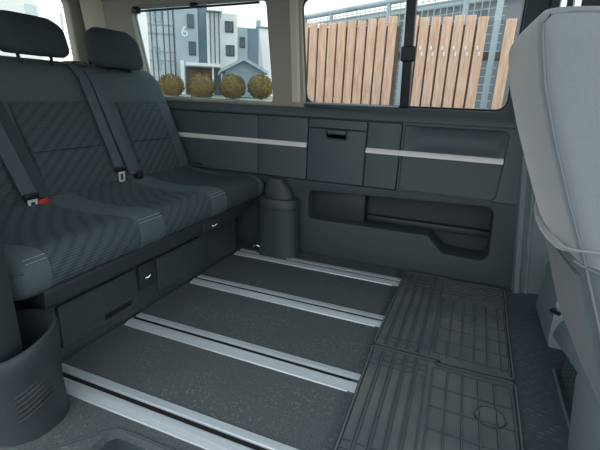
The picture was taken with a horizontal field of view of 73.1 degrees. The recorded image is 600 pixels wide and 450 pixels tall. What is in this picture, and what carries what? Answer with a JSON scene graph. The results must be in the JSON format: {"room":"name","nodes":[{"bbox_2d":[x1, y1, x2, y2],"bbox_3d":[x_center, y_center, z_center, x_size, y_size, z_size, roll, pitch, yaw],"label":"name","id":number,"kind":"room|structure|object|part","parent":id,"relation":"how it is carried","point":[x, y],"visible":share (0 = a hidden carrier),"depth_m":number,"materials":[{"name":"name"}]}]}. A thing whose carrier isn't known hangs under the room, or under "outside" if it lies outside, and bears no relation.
{"room":"vehicle interior","nodes":[
{"label":"vehicle interior","id":0,"kind":"room"},
{"bbox_2d":[60,0,93,64],"bbox_3d":[-1.616,-0.536,2.037,0.060,1.460,1.800,9,19,20],"label":"wall","id":1,"kind":"structure","parent":0,"point":[75,24],"depth_m":2.43,"materials":[{"name":"grey"}]},
{"bbox_2d":[79,0,107,30],"bbox_3d":[-1.224,-1.080,2.539,0.100,0.620,0.224,9,19,20],"label":"trim","id":2,"kind":"structure","parent":1,"relation":"attached to","point":[93,13],"depth_m":2.42,"materials":[{"name":"beige plastic"}]},
{"bbox_2d":[0,240,571,449],"bbox_3d":[0.131,0.446,1.628,3.750,0.033,1.850,9,19,20],"label":"floor","id":3,"kind":"structure","parent":0,"point":[293,411],"depth_m":1.43,"materials":[{"name":"carpet"}]},
{"bbox_2d":[0,309,69,446],"bbox_3d":[-0.788,0.403,1.115,0.262,0.295,0.214,9,19,20],"label":"trash bin","id":4,"kind":"object","parent":3,"relation":"on","point":[34,400],"visible":0.97,"depth_m":1.06,"materials":[{"name":"grey plastic"}]},
{"bbox_2d":[37,428,175,449],"bbox_3d":[-0.099,0.632,0.960,1.213,0.006,0.139,7,18,13],"label":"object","id":5,"kind":"structure","parent":3,"relation":"on","point":[114,429],"depth_m":1.08,"materials":[{"name":"grey plastic"}]},
{"bbox_2d":[99,439,144,449],"bbox_3d":[-0.099,0.846,0.792,1.200,0.240,0.520,9,19,20],"label":"step","id":6,"kind":"structure","parent":3,"relation":"attached to","point":[115,444],"depth_m":1.13,"materials":[{"name":"grey plastic"}]},
{"bbox_2d":[0,10,263,360],"bbox_3d":[-0.864,-0.298,1.830,0.857,1.190,1.475,9,19,20],"label":"seat","id":7,"kind":"object","parent":3,"relation":"on","point":[105,213],"visible":0.97,"depth_m":1.71,"materials":[{"name":"grey fabric"}]},
{"bbox_3d":[-1.172,-0.708,1.679,0.024,0.071,0.014,9,19,20],"label":"headrest post","id":8,"kind":"part","parent":7,"relation":"part of","materials":[{"name":"black plastic"}]},
{"bbox_3d":[-1.116,-0.748,1.812,0.024,0.071,0.014,9,19,20],"label":"headrest post","id":9,"kind":"part","parent":7,"relation":"part of","materials":[{"name":"black plastic"}]},
{"bbox_3d":[-1.091,-0.453,1.873,0.361,0.582,1.435,9,19,20],"label":"backrest","id":10,"kind":"part","parent":7,"relation":"part of","materials":[{"name":"fabric"}]},
{"bbox_3d":[-0.734,0.298,1.494,0.020,0.160,0.345,9,19,20],"label":"drawer","id":11,"kind":"part","parent":7,"relation":"part of","materials":[{"name":"grey plastic"}]},
{"bbox_3d":[-0.736,0.300,1.495,0.008,0.145,0.325,9,19,20],"label":"drawer","id":12,"kind":"part","parent":7,"relation":"part of","materials":[{"name":"black plastic"}]},
{"bbox_3d":[-0.929,0.121,1.947,0.770,0.315,1.200,9,19,20],"label":"seat","id":13,"kind":"part","parent":7,"relation":"part of","materials":[{"name":"grey plastic"}]},
{"bbox_2d":[0,161,263,300],"bbox_3d":[-0.730,-0.089,1.837,0.552,0.162,1.475,9,19,20],"label":"seat cushion","id":14,"kind":"object","parent":7,"relation":"on","point":[54,240],"depth_m":1.54,"materials":[{"name":"fabric"}]},
{"bbox_3d":[-0.577,0.050,1.772,0.122,0.094,1.250,9,19,20],"label":"rail","id":15,"kind":"part","parent":7,"relation":"part of","materials":[{"name":"grey plastic"}]},
{"bbox_3d":[-0.640,0.208,1.688,0.010,0.110,0.090,9,19,20],"label":"latch plate","id":16,"kind":"part","parent":7,"relation":"part of","materials":[{"name":"grey plastic"}]},
{"bbox_3d":[-0.561,0.174,1.904,0.020,0.160,0.330,9,19,20],"label":"drawer","id":17,"kind":"part","parent":7,"relation":"part of","materials":[{"name":"grey plastic"}]},
{"bbox_3d":[-0.446,-0.004,1.976,0.048,0.050,0.140,9,19,20],"label":"latch plate","id":18,"kind":"part","parent":7,"relation":"part of","materials":[{"name":"grey plastic"}]},
{"bbox_2d":[62,363,298,449],"bbox_3d":[-0.377,0.553,1.168,0.962,0.010,0.100,9,19,20],"label":"rail","id":19,"kind":"object","parent":3,"relation":"on","point":[195,428],"visible":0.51,"depth_m":1.17,"materials":[{"name":"metal"}]},
{"bbox_2d":[124,313,360,392],"bbox_3d":[-0.239,0.454,1.496,0.962,0.010,0.100,9,19,20],"label":"rail","id":20,"kind":"object","parent":3,"relation":"on","point":[313,371],"visible":1,"depth_m":1.47,"materials":[{"name":"silver metal"}]},
{"bbox_2d":[256,176,299,258],"bbox_3d":[-0.126,-0.044,2.353,0.270,0.445,0.170,9,19,20],"label":"wheel arch cover","id":21,"kind":"object","parent":3,"relation":"on","point":[278,209],"visible":1,"depth_m":2.31,"materials":[{"name":"grey plastic"}]},
{"bbox_2d":[190,275,383,326],"bbox_3d":[-0.080,0.340,1.874,0.962,0.010,0.100,9,19,20],"label":"rail","id":22,"kind":"object","parent":3,"relation":"on","point":[362,317],"visible":0.84,"depth_m":1.85,"materials":[{"name":"silver metal"}]},
{"bbox_2d":[235,248,401,285],"bbox_3d":[0.078,0.226,2.251,0.962,0.010,0.100,9,19,20],"label":"rail","id":23,"kind":"object","parent":3,"relation":"on","point":[383,279],"visible":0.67,"depth_m":2.22,"materials":[{"name":"silver metal"}]},
{"bbox_2d":[333,345,523,449],"bbox_3d":[0.361,0.591,1.116,0.491,0.014,0.748,9,19,20],"label":"rubber mat","id":24,"kind":"object","parent":3,"relation":"on","point":[400,400],"visible":1,"depth_m":1.22,"materials":[{"name":"grey rubber"}]},
{"bbox_2d":[373,271,514,381],"bbox_3d":[0.650,0.392,1.780,0.513,0.013,0.774,9,19,20],"label":"rubber mat","id":25,"kind":"object","parent":3,"relation":"on","point":[449,322],"visible":1,"depth_m":1.69,"materials":[{"name":"grey rubber"}]},
{"bbox_2d":[509,0,599,449],"bbox_3d":[0.792,0.058,0.762,0.821,1.282,0.513,9,19,20],"label":"seat","id":26,"kind":"object","parent":3,"relation":"on","point":[554,62],"visible":1,"depth_m":0.66,"materials":[{"name":"grey fabric"}]},
{"bbox_3d":[0.533,-0.434,0.821,0.020,0.131,0.013,9,19,20],"label":"headrest post","id":27,"kind":"part","parent":26,"relation":"part of","materials":[{"name":"silver metal"}]},
{"bbox_3d":[0.481,-0.397,0.697,0.020,0.131,0.013,9,19,20],"label":"headrest post","id":28,"kind":"part","parent":26,"relation":"part of","materials":[{"name":"silver metal"}]},
{"bbox_2d":[536,262,583,430],"bbox_3d":[1.060,0.377,1.411,0.298,0.311,0.875,9,19,20],"label":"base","id":29,"kind":"object","parent":3,"relation":"on","point":[557,335],"visible":0.44,"depth_m":1.50,"materials":[{"name":"grey plastic"}]},
{"bbox_2d":[561,356,577,405],"bbox_3d":[0.870,0.507,1.285,0.008,0.109,0.260,9,19,20],"label":"grille","id":30,"kind":"object","parent":29,"relation":"attached to","point":[569,372],"depth_m":1.32,"materials":[{"name":"grey plastic"}]},
{"bbox_2d":[102,0,599,106],"bbox_3d":[0.492,-0.451,2.070,3.850,1.480,0.194,9,19,20],"label":"window frame","id":31,"kind":"structure","parent":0,"point":[119,16],"depth_m":2.19,"materials":[{"name":"grey plastic"}]},
{"bbox_2d":[135,0,271,101],"bbox_3d":[-0.570,-1.003,2.358,0.980,0.565,0.110,9,19,20],"label":"window","id":32,"kind":"structure","parent":31,"relation":"in","point":[136,15],"depth_m":2.36,"materials":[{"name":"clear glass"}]},
{"bbox_2d":[132,1,259,13],"bbox_3d":[-0.584,-0.983,2.321,0.825,0.507,0.104,9,19,20],"label":"blind","id":33,"kind":"object","parent":32,"relation":"attached to","point":[136,10],"visible":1,"depth_m":2.21,"materials":[{"name":"black plastic"}]},
{"bbox_2d":[289,0,299,101],"bbox_3d":[-0.021,-0.926,2.098,0.044,0.552,0.130,9,19,20],"label":"trim","id":34,"kind":"structure","parent":31,"relation":"attached to","point":[294,9],"depth_m":2.09,"materials":[{"name":"beige plastic"}]},
{"bbox_2d":[166,99,517,129],"bbox_3d":[-0.102,-0.664,2.312,2.520,0.074,0.134,9,19,20],"label":"sill","id":35,"kind":"structure","parent":31,"relation":"attached to","point":[314,112],"depth_m":2.13,"materials":[{"name":"grey plastic"}]},
{"bbox_2d":[302,0,526,111],"bbox_3d":[0.484,-0.831,1.945,1.070,0.560,0.139,9,19,20],"label":"window","id":36,"kind":"structure","parent":31,"relation":"in","point":[408,51],"depth_m":1.93,"materials":[{"name":"clear glass"}]},
{"bbox_3d":[0.268,-0.633,2.129,0.500,0.010,0.020,9,19,20],"label":"guide rail","id":37,"kind":"part","parent":36,"relation":"part of","materials":[{"name":"silver metal"}]},
{"bbox_2d":[304,0,550,119],"bbox_3d":[0.538,-0.830,1.916,1.110,0.660,0.164,9,19,20],"label":"trim","id":38,"kind":"structure","parent":31,"relation":"attached to","point":[534,8],"depth_m":1.92,"materials":[{"name":"grey plastic"}]},
{"bbox_2d":[511,144,549,294],"bbox_3d":[1.126,-0.358,1.827,0.320,1.460,0.221,9,19,20],"label":"pillar","id":39,"kind":"structure","parent":31,"relation":"attached to","point":[530,255],"depth_m":1.96,"materials":[{"name":"grey plastic"}]},
{"bbox_2d":[199,167,516,289],"bbox_3d":[0.091,-0.064,2.448,2.260,0.443,0.170,9,19,20],"label":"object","id":40,"kind":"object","parent":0,"point":[407,248],"depth_m":2.22,"materials":[{"name":"grey plastic"}]},
{"bbox_2d":[170,110,258,173],"bbox_3d":[-0.607,-0.529,2.514,0.783,0.340,0.020,9,19,20],"label":"trim panel","id":41,"kind":"object","parent":40,"relation":"attached to","point":[212,153],"visible":0.59,"depth_m":2.46,"materials":[{"name":"grey plastic"}]},
{"bbox_2d":[258,115,308,178],"bbox_3d":[-0.099,-0.448,2.325,0.305,0.340,0.020,9,19,20],"label":"trim panel","id":42,"kind":"object","parent":40,"relation":"attached to","point":[275,160],"visible":1,"depth_m":2.31,"materials":[{"name":"grey plastic"}]},
{"bbox_2d":[178,132,306,146],"bbox_3d":[-0.445,-0.523,2.433,1.041,0.025,0.030,9,19,20],"label":"trim strip","id":43,"kind":"object","parent":42,"relation":"attached to","point":[182,134],"visible":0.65,"depth_m":2.38,"materials":[{"name":"white plastic"}]},
{"bbox_2d":[170,109,491,249],"bbox_3d":[0.075,-0.242,2.415,2.200,0.800,0.165,9,19,20],"label":"trim","id":44,"kind":"structure","parent":40,"relation":"attached to","point":[464,226],"depth_m":2.28,"materials":[{"name":"grey plastic"}]},
{"bbox_2d":[307,118,367,185],"bbox_3d":[0.196,-0.399,2.209,0.324,0.340,0.032,9,19,20],"label":"compartment","id":45,"kind":"object","parent":40,"relation":"attached to","point":[335,156],"visible":1,"depth_m":2.20,"materials":[{"name":"grey plastic"}]},
{"bbox_3d":[0.197,-0.484,2.176,0.124,0.058,0.012,9,19,20],"label":"handle","id":46,"kind":"part","parent":45,"relation":"part of","materials":[{"name":"grey plastic"}]},
{"bbox_2d":[363,122,402,189],"bbox_3d":[0.433,-0.363,2.127,0.172,0.340,0.020,9,19,20],"label":"trim panel","id":47,"kind":"object","parent":40,"relation":"attached to","point":[381,170],"visible":1,"depth_m":2.12,"materials":[{"name":"grey plastic"}]},
{"bbox_2d":[398,126,508,199],"bbox_3d":[0.756,-0.315,2.025,0.490,0.350,0.030,9,19,20],"label":"trim panel","id":48,"kind":"object","parent":40,"relation":"attached to","point":[475,180],"visible":0.88,"depth_m":2.02,"materials":[{"name":"grey plastic"}]},
{"bbox_2d":[365,148,503,164],"bbox_3d":[0.654,-0.347,2.021,0.657,0.025,0.036,9,19,20],"label":"trim strip","id":49,"kind":"object","parent":48,"relation":"attached to","point":[489,160],"visible":1,"depth_m":2.00,"materials":[{"name":"white plastic"}]},
{"bbox_2d":[396,123,520,204],"bbox_3d":[0.793,-0.310,1.991,0.596,0.358,0.030,9,19,20],"label":"trim panel","id":50,"kind":"object","parent":40,"relation":"attached to","point":[507,191],"visible":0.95,"depth_m":1.92,"materials":[{"name":"grey plastic"}]},
{"bbox_3d":[-1.354,-0.216,1.067,1.190,1.460,0.080,9,19,20],"label":"wall","id":51,"kind":"structure","parent":0,"visible":0},
{"bbox_2d":[0,235,22,362],"bbox_3d":[-0.845,0.248,1.025,0.200,0.640,0.147,9,19,20],"label":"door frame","id":52,"kind":"structure","parent":51,"relation":"attached to","point":[10,339],"depth_m":1.02,"materials":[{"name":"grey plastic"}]},
{"label":"outside","id":53,"kind":"structure","parent":0,"visible":0},
{"bbox_3d":[-17.415,1.692,-2.583,150.000,0.100,41.500,9,19,20],"label":"ground","id":54,"kind":"structure","parent":53,"visible":0},
{"bbox_2d":[0,0,63,59],"bbox_3d":[-27.658,-15.700,23.241,12.050,16.550,21.043,9,19,20],"label":"apartment building","id":55,"kind":"structure","parent":54,"relation":"on","point":[29,7],"depth_m":28.34,"materials":[{"name":"white"}]},
{"bbox_2d":[304,0,506,108],"bbox_3d":[1.389,-2.678,8.086,0.100,3.198,5.000,-12,22,-37],"label":"wire mesh fence","id":56,"kind":"object","parent":54,"relation":"on","point":[388,3],"visible":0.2,"depth_m":7.44,"materials":[{"name":"silver metal"}]},
{"bbox_3d":[0.604,-2.979,9.011,0.083,3.150,0.083,19,24,41],"label":"post","id":57,"kind":"part","parent":56,"relation":"part of","materials":[{"name":"silver metal"}]},
{"bbox_3d":[1.446,-4.096,7.634,0.100,0.218,5.000,-12,22,-37],"label":"rail","id":58,"kind":"part","parent":56,"relation":"part of","materials":[{"name":"silver metal"}]},
{"bbox_3d":[1.576,-2.577,7.873,0.083,3.150,0.083,2,18,-1],"label":"post","id":59,"kind":"part","parent":56,"relation":"part of","materials":[{"name":"silver metal"}]},
{"bbox_3d":[2.548,-2.175,6.735,0.083,3.150,0.083,2,18,-1],"label":"post","id":60,"kind":"part","parent":56,"relation":"part of","materials":[{"name":"silver metal"}]},
{"bbox_2d":[305,0,516,108],"bbox_3d":[0.806,-0.917,3.887,1.980,2.250,0.123,9,19,20],"label":"wooden fence","id":61,"kind":"object","parent":54,"relation":"on","point":[352,64],"visible":0.39,"depth_m":3.65,"materials":[{"name":"brown wood"}]},
{"bbox_3d":[0.356,-0.921,4.074,1.016,2.108,0.028,9,19,20],"label":"board panel","id":62,"kind":"part","parent":61,"relation":"part of","materials":[{"name":"brown wood"}]},
{"bbox_3d":[0.913,-0.907,3.869,0.050,2.250,0.060,9,19,20],"label":"post","id":63,"kind":"part","parent":61,"relation":"part of","materials":[{"name":"silver metal"}]},
{"bbox_3d":[0.849,-1.558,3.728,1.980,0.070,0.028,9,19,20],"label":"cross rail","id":64,"kind":"part","parent":61,"relation":"part of","materials":[{"name":"grey"}]},
{"bbox_3d":[1.220,-0.784,3.752,0.640,2.109,0.028,9,19,20],"label":"board panel","id":65,"kind":"part","parent":61,"relation":"part of","materials":[{"name":"brown wood"}]},
{"bbox_3d":[1.592,-0.799,3.616,0.050,2.250,0.060,9,19,20],"label":"post","id":66,"kind":"part","parent":61,"relation":"part of","materials":[{"name":"silver metal"}]},
{"bbox_3d":[1.658,-0.672,3.547,0.076,2.054,0.025,9,19,20],"label":"board panel","id":67,"kind":"part","parent":61,"relation":"part of","materials":[{"name":"brown wood"}]},
{"bbox_2d":[326,0,524,108],"bbox_3d":[2.454,-3.022,9.182,0.900,3.270,4.950,-12,22,-37],"label":"metal fence","id":68,"kind":"object","parent":54,"relation":"on","point":[514,9],"visible":0.13,"depth_m":7.37,"materials":[{"name":"grey metal"}]},
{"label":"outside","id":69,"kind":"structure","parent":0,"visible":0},
{"bbox_2d":[179,94,272,100],"bbox_3d":[-18.155,-18.791,59.105,160.000,1.500,78.500,9,19,20],"label":"ground","id":70,"kind":"structure","parent":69,"point":[270,98],"depth_m":27.36,"materials":[{"name":"grey concrete"}]},
{"bbox_2d":[158,73,184,95],"bbox_3d":[-5.797,-6.246,18.169,1.241,1.137,1.258,9,19,20],"label":"round bush","id":71,"kind":"object","parent":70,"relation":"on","point":[171,85],"visible":0.78,"depth_m":17.80,"materials":[{"name":"green plant"}]},
{"bbox_2d":[138,5,221,95],"bbox_3d":[-12.237,-19.557,40.038,8.570,13.599,12.500,-2,18,-13],"label":"apartment building","id":72,"kind":"structure","parent":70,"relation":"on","point":[183,43],"depth_m":37.30,"materials":[{"name":"blue paint"}]},
{"bbox_3d":[-10.524,-13.140,36.348,0.302,3.108,0.400,-2,18,-13],"label":"canopy post","id":73,"kind":"part","parent":72,"relation":"part of","materials":[{"name":"white paint"}]},
{"bbox_3d":[-9.974,-18.559,36.834,0.518,1.055,0.080,-2,18,-13],"label":"pane","id":74,"kind":"part","parent":72,"relation":"part of","materials":[{"name":"clear glass"}]},
{"bbox_3d":[-9.981,-16.386,37.546,0.531,1.064,0.080,-2,18,-13],"label":"pane","id":75,"kind":"part","parent":72,"relation":"part of","materials":[{"name":"clear glass"}]},
{"bbox_2d":[185,72,215,97],"bbox_3d":[-4.519,-6.279,18.424,1.406,1.294,1.417,9,19,20],"label":"round bush","id":76,"kind":"object","parent":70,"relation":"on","point":[199,85],"visible":0.88,"depth_m":18.04,"materials":[{"name":"green plant"}]},
{"bbox_2d":[220,13,237,79],"bbox_3d":[-8.495,-19.038,46.692,1.796,8.053,10.120,-2,18,-13],"label":"apartment building","id":77,"kind":"structure","parent":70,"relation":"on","point":[228,22],"depth_m":41.60,"materials":[{"name":"white"}]},
{"bbox_3d":[-7.217,-20.203,41.261,0.757,0.954,0.080,-2,18,-13],"label":"pane","id":78,"kind":"part","parent":77,"relation":"part of","materials":[{"name":"clear glass"}]},
{"bbox_3d":[-7.235,-18.078,41.955,0.772,0.952,0.080,-2,18,-13],"label":"pane","id":79,"kind":"part","parent":77,"relation":"part of","materials":[{"name":"clear glass"}]},
{"bbox_2d":[218,73,246,99],"bbox_3d":[-3.130,-6.399,18.741,1.361,1.207,1.354,9,19,20],"label":"round bush","id":80,"kind":"object","parent":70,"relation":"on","point":[231,86],"visible":1,"depth_m":18.37,"materials":[{"name":"green plant"}]},
{"bbox_2d":[218,57,267,97],"bbox_3d":[-4.497,-11.115,30.778,3.230,2.599,6.600,-2,18,-13],"label":"garden shed","id":81,"kind":"object","parent":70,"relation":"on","point":[243,67],"visible":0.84,"depth_m":27.91,"materials":[{"name":"blue wood"}]},
{"bbox_2d":[237,27,258,64],"bbox_3d":[-7.077,-20.498,51.942,2.592,7.755,8.120,-2,18,-13],"label":"apartment building","id":82,"kind":"structure","parent":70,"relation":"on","point":[247,38],"depth_m":47.79,"materials":[{"name":"blue paint"}]},
{"bbox_2d":[247,74,272,99],"bbox_3d":[-1.863,-6.478,18.995,1.332,1.203,1.305,9,19,20],"label":"round bush","id":83,"kind":"object","parent":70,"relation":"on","point":[260,86],"visible":0.96,"depth_m":18.66,"materials":[{"name":"green plant"}]},
{"bbox_2d":[255,20,272,95],"bbox_3d":[-3.646,-22.545,56.299,5.740,9.274,8.300,-2,18,-13],"label":"apartment building","id":84,"kind":"structure","parent":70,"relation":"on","point":[264,52],"depth_m":51.92,"materials":[{"name":"white"}]}
]}

